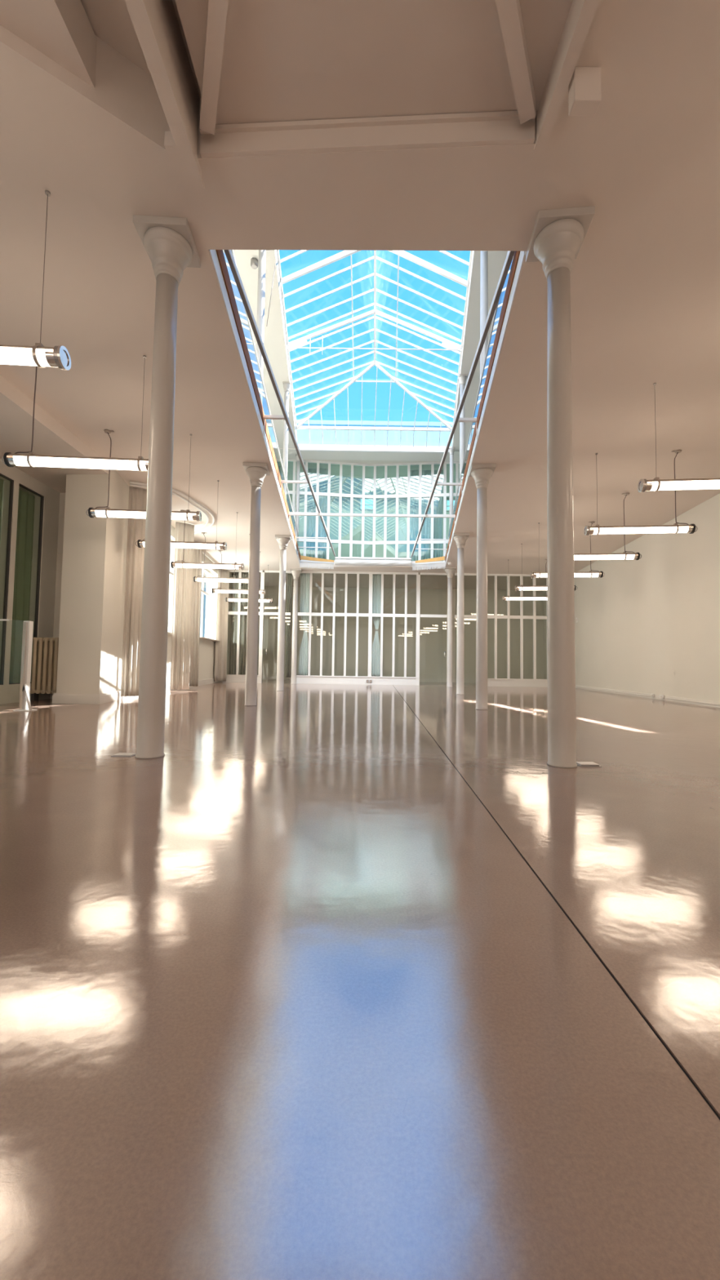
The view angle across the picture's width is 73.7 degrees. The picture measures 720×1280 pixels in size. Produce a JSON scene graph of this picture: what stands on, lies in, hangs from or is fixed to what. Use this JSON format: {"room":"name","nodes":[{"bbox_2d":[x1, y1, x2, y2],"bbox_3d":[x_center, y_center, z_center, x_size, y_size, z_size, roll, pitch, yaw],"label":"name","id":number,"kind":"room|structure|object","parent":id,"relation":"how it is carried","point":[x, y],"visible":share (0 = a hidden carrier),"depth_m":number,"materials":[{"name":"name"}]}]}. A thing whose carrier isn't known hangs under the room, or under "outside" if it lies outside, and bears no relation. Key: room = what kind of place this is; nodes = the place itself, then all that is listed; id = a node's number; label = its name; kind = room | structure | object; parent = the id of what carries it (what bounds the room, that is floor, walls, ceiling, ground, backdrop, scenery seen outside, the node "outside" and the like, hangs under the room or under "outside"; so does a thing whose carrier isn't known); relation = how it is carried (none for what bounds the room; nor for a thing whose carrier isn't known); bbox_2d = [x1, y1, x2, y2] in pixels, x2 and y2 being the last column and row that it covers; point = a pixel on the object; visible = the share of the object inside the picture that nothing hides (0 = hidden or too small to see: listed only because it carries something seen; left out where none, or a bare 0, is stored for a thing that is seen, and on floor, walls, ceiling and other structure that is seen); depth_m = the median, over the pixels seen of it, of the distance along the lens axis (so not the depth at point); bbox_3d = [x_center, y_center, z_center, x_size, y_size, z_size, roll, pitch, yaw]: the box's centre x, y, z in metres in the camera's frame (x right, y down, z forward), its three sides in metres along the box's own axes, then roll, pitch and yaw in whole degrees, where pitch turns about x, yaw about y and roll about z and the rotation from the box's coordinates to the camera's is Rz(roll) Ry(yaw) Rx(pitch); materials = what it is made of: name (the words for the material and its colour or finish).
{"room":"empty atrium hall","nodes":[
{"label":"empty atrium hall","id":0,"kind":"room"},
{"bbox_2d":[0,458,59,704],"bbox_3d":[-5.683,-1.189,2.059,0.200,3.820,14.000,1,-3,0],"label":"wall","id":1,"kind":"structure","parent":0,"point":[9,693],"depth_m":8.37,"materials":[{"name":"paint"}]},
{"bbox_2d":[0,478,4,540],"bbox_3d":[-5.766,-0.994,7.127,0.101,3.345,1.059,1,-3,0],"label":"curtain","id":2,"kind":"object","parent":1,"relation":"hanging from","point":[1,480],"visible":0.86,"depth_m":7.67,"materials":[{"name":"fabric"}]},
{"bbox_2d":[0,473,13,684],"bbox_3d":[-5.627,-0.955,7.204,0.050,3.310,0.930,1,-3,0],"label":"window","id":3,"kind":"structure","parent":1,"relation":"in","point":[11,482],"depth_m":7.64,"materials":[{"name":"metal"}]},
{"bbox_2d":[8,488,35,683],"bbox_3d":[-5.769,-0.938,8.223,0.107,3.345,1.022,1,-3,0],"label":"curtain","id":4,"kind":"object","parent":1,"relation":"hanging from","point":[24,533],"visible":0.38,"depth_m":8.16,"materials":[{"name":"fabric"}]},
{"bbox_2d":[8,484,44,684],"bbox_3d":[-5.627,-0.911,8.073,0.050,3.310,0.670,1,-3,0],"label":"window","id":5,"kind":"structure","parent":1,"relation":"in","point":[42,503],"depth_m":8.39,"materials":[{"name":"metal"}]},
{"bbox_2d":[0,374,109,493],"bbox_3d":[-5.564,-3.181,2.041,2.780,0.200,13.760,1,-3,0],"label":"ceiling","id":6,"kind":"structure","parent":0,"point":[51,437],"depth_m":6.78,"materials":[{"name":"paint"}]},
{"bbox_2d":[50,493,65,698],"bbox_3d":[-5.562,-0.926,8.930,1.250,4.000,0.250,1,-3,0],"label":"wall niche","id":7,"kind":"object","parent":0,"point":[62,495],"visible":0.07,"depth_m":8.83,"materials":[{"name":"paint"}]},
{"bbox_2d":[165,525,231,684],"bbox_3d":[-5.010,-0.614,14.884,0.350,4.000,12.332,1,-3,-4],"label":"wall","id":8,"kind":"structure","parent":0,"point":[206,647],"depth_m":15.52,"materials":[{"name":"paint"}]},
{"bbox_2d":[120,678,217,698],"bbox_3d":[-4.697,1.207,12.802,0.040,0.160,8.121,1,-3,-4],"label":"baseboard","id":9,"kind":"structure","parent":8,"relation":"attached to","point":[205,682],"depth_m":14.52,"materials":[{"name":"white paint"}]},
{"bbox_2d":[167,540,174,635],"bbox_3d":[-4.643,-1.340,11.450,0.460,2.390,1.915,1,-3,-4],"label":"window","id":10,"kind":"structure","parent":8,"relation":"in","point":[171,572],"depth_m":12.32,"materials":[{"name":"white paint"}]},
{"bbox_2d":[200,568,220,641],"bbox_3d":[-4.934,-1.171,15.421,0.460,2.330,2.366,1,-3,-4],"label":"window","id":11,"kind":"structure","parent":8,"relation":"in","point":[211,595],"depth_m":15.96,"materials":[{"name":"white paint"}]},
{"bbox_2d":[213,568,229,681],"bbox_3d":[-4.808,-0.515,16.538,0.198,3.857,0.586,-1,-3,25],"label":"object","id":12,"kind":"object","parent":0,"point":[222,606],"visible":0.88,"depth_m":16.64,"materials":[{"name":"fabric"}]},
{"bbox_2d":[0,0,573,124],"bbox_3d":[-1.198,-3.596,0.428,4.900,0.410,5.690,1,-3,0],"label":"ceiling","id":13,"kind":"structure","parent":0,"point":[283,60],"depth_m":2.74,"materials":[{"name":"paint"}]},
{"bbox_2d":[199,0,228,134],"bbox_3d":[-0.610,-3.312,2.181,0.090,0.118,1.863,2,-3,-23],"label":"rib","id":14,"kind":"object","parent":13,"relation":"attached to","point":[216,9],"visible":1,"depth_m":2.69,"materials":[{"name":"paint"}]},
{"bbox_2d":[495,0,535,124],"bbox_3d":[0.575,-3.297,2.136,0.090,0.118,1.869,-1,-3,29],"label":"rib","id":15,"kind":"object","parent":13,"relation":"attached to","point":[509,12],"visible":1,"depth_m":2.64,"materials":[{"name":"paint"}]},
{"bbox_2d":[0,680,719,1279],"bbox_3d":[0.733,1.183,8.051,16.500,0.120,26.200,1,-3,0],"label":"floor","id":16,"kind":"structure","parent":0,"point":[331,981],"depth_m":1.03,"materials":[{"name":"plastic"}]},
{"bbox_2d":[0,618,37,711],"bbox_3d":[-5.022,0.337,6.668,1.066,1.262,0.160,1,-3,0],"label":"railing","id":17,"kind":"object","parent":16,"relation":"on","point":[24,704],"visible":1,"depth_m":6.64,"materials":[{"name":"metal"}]},
{"bbox_2d":[30,637,58,701],"bbox_3d":[-5.282,0.502,8.241,0.624,1.086,0.178,1,-3,0],"label":"radiator","id":18,"kind":"object","parent":16,"relation":"on","point":[45,650],"visible":0.56,"depth_m":8.18,"materials":[{"name":"metal"}]},
{"bbox_2d":[56,469,128,693],"bbox_3d":[-4.572,-0.935,8.470,0.730,4.000,1.170,1,-3,0],"label":"wall pier","id":19,"kind":"object","parent":16,"relation":"on","point":[93,579],"visible":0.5,"depth_m":7.94,"materials":[{"name":"paint"}]},
{"bbox_2d":[52,690,121,704],"bbox_3d":[-4.602,0.981,8.352,0.805,0.160,1.210,1,-3,0],"label":"baseboard","id":20,"kind":"object","parent":19,"relation":"attached to","point":[57,698],"visible":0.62,"depth_m":7.79,"materials":[{"name":"white paint"}]},
{"bbox_2d":[111,752,136,756],"bbox_3d":[-1.753,0.855,3.580,0.150,0.008,0.120,1,-3,0],"label":"floor plate","id":21,"kind":"object","parent":16,"relation":"on","point":[119,754],"visible":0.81,"depth_m":3.55,"materials":[{"name":"metal"}]},
{"bbox_2d":[133,214,200,759],"bbox_3d":[-1.524,-1.137,3.652,0.390,4.000,0.390,1,-3,-3],"label":"column","id":22,"kind":"structure","parent":16,"relation":"on","point":[169,243],"depth_m":3.58,"materials":[{"name":"paint"}]},
{"bbox_2d":[242,462,270,706],"bbox_3d":[-1.773,-0.918,8.006,0.390,4.000,0.390,1,-3,-3],"label":"column","id":23,"kind":"structure","parent":16,"relation":"on","point":[256,473],"depth_m":7.94,"materials":[{"name":"paint"}]},
{"bbox_2d":[275,534,291,690],"bbox_3d":[-2.027,-0.696,12.430,0.390,4.000,0.390,1,-3,-3],"label":"column","id":24,"kind":"structure","parent":16,"relation":"on","point":[283,540],"depth_m":12.36,"materials":[{"name":"metal"}]},
{"bbox_2d":[289,568,302,684],"bbox_3d":[-2.275,-0.478,16.765,0.390,4.000,0.390,1,-3,-3],"label":"column","id":25,"kind":"structure","parent":16,"relation":"on","point":[295,572],"depth_m":16.70,"materials":[{"name":"metal"}]},
{"bbox_2d":[444,566,456,687],"bbox_3d":[3.013,-0.435,16.095,0.390,4.000,0.390,1,-3,6],"label":"column","id":26,"kind":"structure","parent":16,"relation":"on","point":[450,571],"depth_m":16.02,"materials":[{"name":"paint"}]},
{"bbox_2d":[452,533,469,694],"bbox_3d":[2.511,-0.652,12.001,0.390,4.000,0.390,1,-3,6],"label":"column","id":27,"kind":"structure","parent":16,"relation":"on","point":[460,539],"depth_m":11.93,"materials":[{"name":"metal"}]},
{"bbox_2d":[468,463,496,710],"bbox_3d":[2.013,-0.868,7.926,0.390,4.000,0.390,1,-3,6],"label":"column","id":28,"kind":"structure","parent":16,"relation":"on","point":[482,473],"depth_m":7.86,"materials":[{"name":"paint"}]},
{"bbox_2d":[525,205,595,768],"bbox_3d":[1.476,-1.099,3.542,0.390,4.000,0.390,1,-3,6],"label":"column","id":29,"kind":"structure","parent":16,"relation":"on","point":[558,235],"depth_m":3.48,"materials":[{"name":"paint"}]},
{"bbox_2d":[576,761,601,767],"bbox_3d":[1.637,0.895,3.460,0.150,0.014,0.120,1,-3,0],"label":"floor plate","id":30,"kind":"object","parent":16,"relation":"on","point":[579,763],"visible":0.8,"depth_m":3.42,"materials":[{"name":"metal"}]},
{"bbox_2d":[0,0,719,590],"bbox_3d":[0.843,-2.970,8.263,16.000,0.200,26.200,1,-3,0],"label":"ceiling","id":31,"kind":"structure","parent":0,"point":[645,274],"depth_m":3.94,"materials":[{"name":"paint"}]},
{"bbox_2d":[0,190,71,370],"bbox_3d":[-2.839,-2.538,3.320,1.597,1.274,0.148,1,-3,-4],"label":"lamp","id":32,"kind":"object","parent":31,"relation":"hanging from","point":[38,355],"visible":1,"depth_m":3.29,"materials":[{"name":"metal"}]},
{"bbox_2d":[1,355,148,471],"bbox_3d":[-2.964,-2.448,5.128,1.597,1.274,0.148,1,-3,-4],"label":"lamp","id":33,"kind":"object","parent":31,"relation":"hanging from","point":[31,460],"visible":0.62,"depth_m":5.06,"materials":[{"name":"metal"}]},
{"bbox_2d":[103,429,114,457],"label":"lamp","id":34,"kind":"object","parent":31,"relation":"hanging from","point":[107,431],"depth_m":6.88,"materials":[{"name":"metal"}]},
{"bbox_2d":[85,469,146,518],"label":"lamp","id":35,"kind":"object","parent":31,"relation":"hanging from","point":[109,513],"depth_m":6.80,"materials":[{"name":"metal"}]},
{"bbox_2d":[135,538,145,547],"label":"lamp","id":36,"kind":"object","parent":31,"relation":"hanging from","point":[140,543],"depth_m":8.54,"materials":[{"name":"metal"}]},
{"bbox_2d":[124,0,204,188],"bbox_3d":[-1.125,-3.445,0.511,0.170,0.540,5.470,1,-3,0],"label":"ceiling beam","id":37,"kind":"structure","parent":31,"relation":"attached to","point":[155,23],"depth_m":2.77,"materials":[{"name":"paint"}]},
{"bbox_2d":[129,481,214,533],"bbox_3d":[-3.824,-2.782,10.620,1.146,0.044,3.670,1,-3,-4],"label":"rail","id":38,"kind":"object","parent":31,"relation":"attached to","point":[131,483],"visible":0.75,"depth_m":9.85,"materials":[{"name":"white metal"}]},
{"bbox_2d":[120,485,146,696],"bbox_3d":[-4.161,-0.912,8.866,0.332,3.887,0.097,3,-3,-33],"label":"curtain","id":39,"kind":"object","parent":38,"relation":"hanging from","point":[137,495],"visible":0.83,"depth_m":8.85,"materials":[{"name":"fabric"}]},
{"bbox_2d":[169,521,194,689],"bbox_3d":[-4.160,-0.808,11.270,0.446,3.930,0.126,3,-4,-38],"label":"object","id":40,"kind":"object","parent":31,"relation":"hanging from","point":[183,577],"visible":0.91,"depth_m":11.25,"materials":[{"name":"fabric"}]},
{"bbox_2d":[171,509,201,521],"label":"lamp","id":41,"kind":"object","parent":31,"relation":"hanging from","point":[187,515],"depth_m":6.86,"materials":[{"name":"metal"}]},
{"bbox_2d":[189,540,202,686],"bbox_3d":[-4.400,-0.722,12.845,0.249,3.908,0.084,2,-3,-29],"label":"curtain","id":42,"kind":"object","parent":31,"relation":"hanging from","point":[197,553],"visible":0.84,"depth_m":12.84,"materials":[{"name":"fabric"}]},
{"bbox_2d":[170,529,226,550],"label":"lamp","id":43,"kind":"object","parent":31,"relation":"hanging from","point":[188,544],"depth_m":8.60,"materials":[{"name":"metal"}]},
{"bbox_2d":[169,510,244,569],"bbox_3d":[-3.335,-2.179,10.481,1.597,1.274,0.148,1,-3,-4],"label":"lamp","id":44,"kind":"object","parent":31,"relation":"hanging from","point":[174,564],"visible":0.88,"depth_m":10.41,"materials":[{"name":"metal"}]},
{"bbox_2d":[192,532,249,582],"bbox_3d":[-3.458,-2.091,12.249,1.597,1.274,0.148,1,-3,-4],"label":"lamp","id":45,"kind":"object","parent":31,"relation":"hanging from","point":[197,579],"visible":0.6,"depth_m":12.18,"materials":[{"name":"metal"}]},
{"bbox_2d":[210,582,248,593],"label":"lamp","id":46,"kind":"object","parent":31,"relation":"hanging from","point":[220,590],"depth_m":14.08,"materials":[{"name":"metal"}]},
{"bbox_2d":[228,572,239,674],"bbox_3d":[-4.499,-0.568,17.296,0.362,3.770,0.086,1,-3,0],"label":"curtain","id":47,"kind":"object","parent":31,"relation":"hanging from","point":[234,605],"visible":0.63,"depth_m":17.28,"materials":[{"name":"grey fabric"}]},
{"bbox_2d":[224,596,248,601],"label":"lamp","id":48,"kind":"object","parent":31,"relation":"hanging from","point":[236,599],"depth_m":16.00,"materials":[{"name":"beige"}]},
{"bbox_2d":[240,572,248,675],"bbox_3d":[-4.048,-0.561,17.298,0.442,3.770,0.087,1,-3,0],"label":"curtain","id":49,"kind":"object","parent":31,"relation":"hanging from","point":[245,585],"visible":0.35,"depth_m":17.28,"materials":[{"name":"grey fabric"}]},
{"bbox_2d":[208,249,300,566],"bbox_3d":[-1.622,-2.891,10.124,0.012,0.155,12.577,1,-3,-4],"label":"trim","id":50,"kind":"structure","parent":31,"relation":"attached to","point":[213,254],"depth_m":5.37,"materials":[{"name":"white metal"}]},
{"bbox_2d":[215,249,300,559],"bbox_3d":[-1.624,-3.070,10.044,0.050,0.170,12.777,1,-3,-4],"label":"trim","id":51,"kind":"structure","parent":31,"relation":"attached to","point":[220,253],"depth_m":5.58,"materials":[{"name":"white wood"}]},
{"bbox_3d":[-1.678,-3.186,10.049,0.881,0.080,12.753,1,-3,0],"label":"trim","id":52,"kind":"structure","parent":51,"relation":"attached to","visible":0},
{"bbox_2d":[231,249,298,546],"bbox_3d":[-1.691,-3.519,10.192,0.030,0.620,12.527,1,-3,-4],"label":"glass balustrade","id":53,"kind":"object","parent":52,"relation":"on","point":[260,382],"visible":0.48,"depth_m":8.27,"materials":[{"name":"clear glass"}]},
{"bbox_2d":[258,597,272,602],"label":"lamp","id":54,"kind":"object","parent":31,"relation":"hanging from","point":[260,600],"depth_m":16.05,"materials":[{"name":"beige"}]},
{"bbox_2d":[223,249,335,556],"bbox_3d":[-1.381,-2.999,9.905,1.149,0.320,12.081,1,-3,0],"label":"rail","id":55,"kind":"object","parent":31,"relation":"attached to","point":[228,253],"visible":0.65,"depth_m":6.25,"materials":[{"name":"grey metal"}]},
{"bbox_2d":[285,573,293,677],"bbox_3d":[-2.558,-0.540,17.295,0.196,3.770,0.104,1,-3,0],"label":"curtain","id":56,"kind":"object","parent":31,"relation":"hanging from","point":[289,602],"visible":0.98,"depth_m":17.29,"materials":[{"name":"grey fabric"}]},
{"bbox_2d":[298,573,310,675],"bbox_3d":[-1.975,-0.552,17.184,0.377,3.700,0.127,0,-3,8],"label":"curtain","id":57,"kind":"object","parent":31,"relation":"hanging from","point":[304,577],"visible":0.93,"depth_m":17.18,"materials":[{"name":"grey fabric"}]},
{"bbox_2d":[299,555,333,568],"bbox_3d":[-1.429,-2.556,15.955,1.204,0.427,0.148,2,-3,-20],"label":"valance","id":58,"kind":"object","parent":31,"relation":"hanging from","point":[314,561],"visible":1,"depth_m":15.92,"materials":[{"name":"white fabric"}]},
{"bbox_2d":[199,109,536,158],"bbox_3d":[0.029,-3.232,3.069,2.140,0.165,0.055,1,-3,3],"label":"cross beam","id":59,"kind":"structure","parent":31,"relation":"attached to","point":[501,127],"depth_m":3.06,"materials":[{"name":"paint"}]},
{"bbox_2d":[334,556,411,566],"bbox_3d":[0.439,-2.621,16.102,2.551,0.260,0.235,1,-3,0],"label":"rolled blind","id":60,"kind":"object","parent":31,"relation":"attached to","point":[356,561],"visible":1,"depth_m":16.01,"materials":[{"name":"white fabric"}]},
{"bbox_2d":[371,574,381,676],"bbox_3d":[0.576,-0.515,17.185,0.358,3.700,0.126,0,-3,9],"label":"curtain","id":61,"kind":"object","parent":31,"relation":"hanging from","point":[376,579],"visible":0.88,"depth_m":17.18,"materials":[{"name":"white fabric"}]},
{"bbox_2d":[412,555,445,570],"bbox_3d":[2.257,-2.507,15.855,1.221,0.428,0.138,-1,-3,31],"label":"valance","id":62,"kind":"object","parent":31,"relation":"hanging from","point":[422,563],"visible":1,"depth_m":15.78,"materials":[{"name":"white fabric"}]},
{"bbox_2d":[410,250,515,558],"bbox_3d":[2.027,-2.950,9.887,1.084,0.320,12.088,1,-3,2],"label":"rail","id":63,"kind":"object","parent":31,"relation":"attached to","point":[510,254],"visible":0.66,"depth_m":6.24,"materials":[{"name":"grey metal"}]},
{"bbox_2d":[288,512,455,517],"bbox_3d":[0.285,-2.955,11.366,3.945,0.055,0.055,1,-3,0],"label":"bar","id":64,"kind":"object","parent":63,"relation":"attached to","point":[290,513],"visible":0.86,"depth_m":11.34,"materials":[{"name":"white metal"}]},
{"bbox_2d":[444,250,520,560],"bbox_3d":[2.093,-3.025,9.869,0.050,0.170,12.499,0,-3,7],"label":"trim","id":65,"kind":"structure","parent":31,"relation":"attached to","point":[517,253],"depth_m":5.55,"materials":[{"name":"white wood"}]},
{"bbox_3d":[2.151,-3.139,9.875,1.618,0.080,12.406,1,-3,0],"label":"trim","id":66,"kind":"structure","parent":65,"relation":"on","visible":0},
{"bbox_2d":[447,252,511,545],"bbox_3d":[2.182,-3.472,10.017,0.030,0.620,12.247,0,-3,7],"label":"glass balustrade","id":67,"kind":"object","parent":66,"relation":"on","point":[497,313],"visible":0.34,"depth_m":6.96,"materials":[{"name":"clear glass"}]},
{"bbox_2d":[445,250,525,564],"bbox_3d":[2.092,-2.846,9.950,0.012,0.155,12.298,0,-3,7],"label":"trim","id":68,"kind":"structure","parent":31,"relation":"attached to","point":[522,253],"depth_m":5.25,"materials":[{"name":"white metal"}]},
{"bbox_2d":[502,559,547,600],"bbox_3d":[5.199,-1.838,14.734,1.597,1.274,0.148,0,-3,7],"label":"lamp","id":69,"kind":"object","parent":31,"relation":"hanging from","point":[525,597],"visible":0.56,"depth_m":14.67,"materials":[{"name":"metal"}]},
{"bbox_2d":[530,555,546,577],"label":"lamp","id":70,"kind":"object","parent":31,"relation":"hanging from","point":[539,574],"depth_m":10.90,"materials":[{"name":"metal"}]},
{"bbox_2d":[514,543,577,591],"bbox_3d":[4.951,-1.942,12.776,1.597,1.274,0.148,0,-3,7],"label":"lamp","id":71,"kind":"object","parent":31,"relation":"hanging from","point":[521,588],"visible":0.56,"depth_m":12.74,"materials":[{"name":"metal"}]},
{"bbox_2d":[533,0,599,151],"bbox_3d":[1.130,-3.443,0.400,0.070,0.490,5.245,1,-3,0],"label":"ceiling beam","id":72,"kind":"structure","parent":31,"relation":"attached to","point":[581,13],"depth_m":2.63,"materials":[{"name":"paint"}]},
{"bbox_2d":[568,66,601,116],"bbox_3d":[1.249,-3.049,2.670,0.150,0.198,0.080,1,-3,0],"label":"block","id":73,"kind":"object","parent":31,"relation":"hanging from","point":[584,87],"visible":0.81,"depth_m":2.63,"materials":[{"name":"paint"}]},
{"bbox_2d":[573,560,604,577],"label":"lamp","id":74,"kind":"object","parent":31,"relation":"hanging from","point":[595,573],"depth_m":10.78,"materials":[{"name":"metal"}]},
{"bbox_2d":[573,540,641,559],"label":"lamp","id":75,"kind":"object","parent":31,"relation":"hanging from","point":[624,555],"depth_m":9.01,"materials":[{"name":"metal"}]},
{"bbox_2d":[621,493,629,524],"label":"lamp","id":76,"kind":"object","parent":31,"relation":"hanging from","point":[625,494],"depth_m":9.06,"materials":[{"name":"metal"}]},
{"bbox_2d":[583,449,697,535],"bbox_3d":[4.258,-2.232,7.294,1.597,1.274,0.148,0,-3,7],"label":"lamp","id":77,"kind":"object","parent":31,"relation":"hanging from","point":[675,528],"visible":0.98,"depth_m":7.23,"materials":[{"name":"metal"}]},
{"bbox_2d":[637,382,719,492],"bbox_3d":[4.026,-2.329,5.456,1.597,1.274,0.148,0,-3,7],"label":"lamp","id":78,"kind":"object","parent":31,"relation":"hanging from","point":[657,484],"visible":1,"depth_m":5.43,"materials":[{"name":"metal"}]},
{"bbox_2d":[222,249,513,498],"bbox_3d":[1.402,-7.010,10.372,13.200,0.340,22.400,1,-3,0],"label":"wall","id":79,"kind":"structure","parent":0,"point":[275,344],"depth_m":12.24,"materials":[{"name":"paint"}]},
{"bbox_2d":[250,257,257,269],"bbox_3d":[-1.950,-6.946,8.865,0.140,0.120,0.140,1,-3,0],"label":"light","id":80,"kind":"object","parent":79,"relation":"attached to","point":[254,261],"visible":0.98,"depth_m":8.82,"materials":[{"name":"metal"}]},
{"bbox_2d":[266,251,277,326],"bbox_3d":[-1.553,-6.209,8.472,0.010,1.622,0.331,0,-3,16],"label":"rope","id":81,"kind":"object","parent":79,"relation":"hanging from","point":[277,251],"visible":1,"depth_m":8.46,"materials":[{"name":"metal"}]},
{"bbox_2d":[306,467,328,559],"bbox_3d":[-1.605,-4.595,18.009,0.748,3.770,0.118,1,-3,0],"label":"window","id":82,"kind":"structure","parent":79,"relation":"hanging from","point":[323,473],"depth_m":18.02,"materials":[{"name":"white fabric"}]},
{"bbox_2d":[276,249,472,453],"bbox_3d":[0.515,-7.532,9.630,5.374,1.340,14.074,1,-3,0],"label":"skylight","id":83,"kind":"object","parent":79,"relation":"attached to","point":[299,343],"visible":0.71,"depth_m":11.92,"materials":[{"name":"white metal"}]},
{"bbox_2d":[289,496,455,560],"bbox_3d":[1.365,-4.452,21.256,13.200,4.100,0.200,1,-3,0],"label":"wall","id":84,"kind":"structure","parent":0,"point":[334,501],"depth_m":21.18,"materials":[{"name":"paint"}]},
{"bbox_2d":[360,497,373,510],"bbox_3d":[0.307,-6.007,21.204,0.638,0.520,0.060,1,-3,0],"label":"window","id":85,"kind":"structure","parent":84,"relation":"in","point":[368,502],"depth_m":21.20,"materials":[{"name":"clear glass"}]},
{"bbox_2d":[409,469,431,560],"bbox_3d":[2.242,-4.540,18.008,0.813,3.770,0.116,1,-3,0],"label":"curtain","id":86,"kind":"object","parent":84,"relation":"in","point":[426,473],"visible":0.59,"depth_m":18.02,"materials":[{"name":"white fabric"}]},
{"bbox_2d":[433,470,442,557],"bbox_3d":[2.884,-4.530,18.009,0.421,3.770,0.100,1,-3,0],"label":"curtain","id":87,"kind":"object","parent":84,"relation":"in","point":[437,501],"visible":0.48,"depth_m":18.00,"materials":[{"name":"white fabric"}]},
{"bbox_2d":[446,498,455,511],"bbox_3d":[4.108,-5.952,21.204,0.661,0.520,0.060,1,-3,0],"label":"window","id":88,"kind":"structure","parent":84,"relation":"in","point":[447,500],"depth_m":21.20,"materials":[{"name":"clear glass"}]},
{"bbox_2d":[239,586,543,679],"bbox_3d":[1.403,-0.227,20.640,13.600,4.000,0.200,1,-3,0],"label":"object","id":89,"kind":"structure","parent":0,"point":[433,631],"depth_m":20.54,"materials":[{"name":"paint"}]},
{"bbox_2d":[258,588,265,594],"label":"lamp","id":90,"kind":"object","parent":89,"relation":"hanging from","point":[263,592],"depth_m":14.13,"materials":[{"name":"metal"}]},
{"bbox_2d":[262,675,475,682],"bbox_3d":[1.376,1.695,20.421,13.200,0.140,0.040,1,-3,0],"label":"baseboard","id":91,"kind":"structure","parent":89,"relation":"attached to","point":[264,677],"depth_m":20.40,"materials":[{"name":"white paint"}]},
{"bbox_2d":[542,493,719,702],"bbox_3d":[6.745,-0.792,8.056,0.249,4.000,26.152,1,-3,6],"label":"wall","id":92,"kind":"structure","parent":0,"point":[651,624],"depth_m":11.14,"materials":[{"name":"paint"}]},
{"bbox_2d":[575,684,719,707],"bbox_3d":[6.368,1.045,5.909,0.045,0.100,22.012,1,-3,6],"label":"baseboard","id":93,"kind":"structure","parent":92,"relation":"attached to","point":[707,703],"depth_m":11.07,"materials":[{"name":"white paint"}]},
{"bbox_3d":[0.837,-2.529,19.255,16.000,0.040,4.200,1,-3,0],"label":"floor","id":94,"kind":"structure","parent":0,"visible":0},
{"bbox_2d":[222,458,547,687],"bbox_3d":[1.424,-2.448,17.327,12.422,8.100,0.562,1,-3,0],"label":"window frame","id":95,"kind":"structure","parent":94,"relation":"on","point":[305,493],"depth_m":17.06,"materials":[{"name":"white metal"}]},
{"bbox_2d":[263,570,291,683],"bbox_3d":[-2.948,-0.479,17.038,0.958,3.990,0.092,1,-3,0],"label":"door","id":96,"kind":"structure","parent":95,"relation":"in","point":[265,571],"depth_m":17.03,"materials":[{"name":"white metal"}]},
{"bbox_2d":[419,573,447,685],"bbox_3d":[2.604,-0.398,17.038,0.961,3.990,0.092,1,-3,0],"label":"door","id":97,"kind":"structure","parent":95,"relation":"in","point":[424,574],"depth_m":17.04,"materials":[{"name":"white metal"}]},
{"bbox_2d":[454,573,476,617],"bbox_3d":[3.824,-0.380,17.038,0.912,3.990,0.092,1,-3,0],"label":"door","id":98,"kind":"structure","parent":95,"relation":"in","point":[455,574],"depth_m":17.03,"materials":[{"name":"white metal"}]},
{"bbox_3d":[0.843,-2.987,10.291,16.000,0.040,13.750,1,-3,0],"label":"floor","id":99,"kind":"structure","parent":0,"visible":0},
{"bbox_2d":[254,249,266,380],"bbox_3d":[-1.713,-5.092,8.219,0.200,3.880,0.200,1,-3,0],"label":"column","id":100,"kind":"structure","parent":99,"relation":"on","point":[262,253],"depth_m":8.21,"materials":[{"name":"paint"}]},
{"bbox_2d":[282,381,291,484],"bbox_3d":[-1.966,-4.870,12.644,0.200,3.880,0.200,1,-3,0],"label":"column","id":101,"kind":"structure","parent":99,"relation":"on","point":[286,384],"depth_m":12.63,"materials":[{"name":"paint"}]},
{"bbox_2d":[295,454,300,533],"bbox_3d":[-2.215,-4.652,16.978,0.200,3.880,0.200,1,-3,0],"label":"column","id":102,"kind":"structure","parent":99,"relation":"on","point":[298,462],"depth_m":16.96,"materials":[{"name":"paint"}]},
{"bbox_2d":[448,447,455,528],"bbox_3d":[3.103,-4.609,16.309,0.200,3.880,0.200,1,-3,0],"label":"column","id":103,"kind":"structure","parent":99,"relation":"on","point":[451,450],"depth_m":16.30,"materials":[{"name":"paint"}]},
{"bbox_2d":[457,373,466,477],"bbox_3d":[2.602,-4.826,12.214,0.200,3.880,0.200,1,-3,0],"label":"column","id":104,"kind":"structure","parent":99,"relation":"on","point":[462,377],"depth_m":12.19,"materials":[{"name":"paint"}]},
{"bbox_2d":[480,250,488,380],"bbox_3d":[2.103,-5.041,8.139,0.200,3.880,0.200,1,-3,0],"label":"column","id":105,"kind":"structure","parent":99,"relation":"on","point":[484,254],"depth_m":8.13,"materials":[{"name":"paint"}]},
{"label":"outside","id":106,"kind":"structure","parent":0,"visible":0},
{"bbox_2d":[200,587,206,637],"bbox_3d":[-13.270,-5.600,32.318,1.300,17.500,76.000,1,-3,0],"label":"facade","id":107,"kind":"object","parent":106,"point":[205,588],"visible":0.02,"depth_m":39.92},
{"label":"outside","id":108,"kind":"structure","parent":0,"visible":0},
{"bbox_2d":[296,419,453,446],"bbox_3d":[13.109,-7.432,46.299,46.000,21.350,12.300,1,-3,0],"label":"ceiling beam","id":109,"kind":"structure","parent":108,"point":[354,437],"depth_m":40.92,"materials":[{"name":"metal"}]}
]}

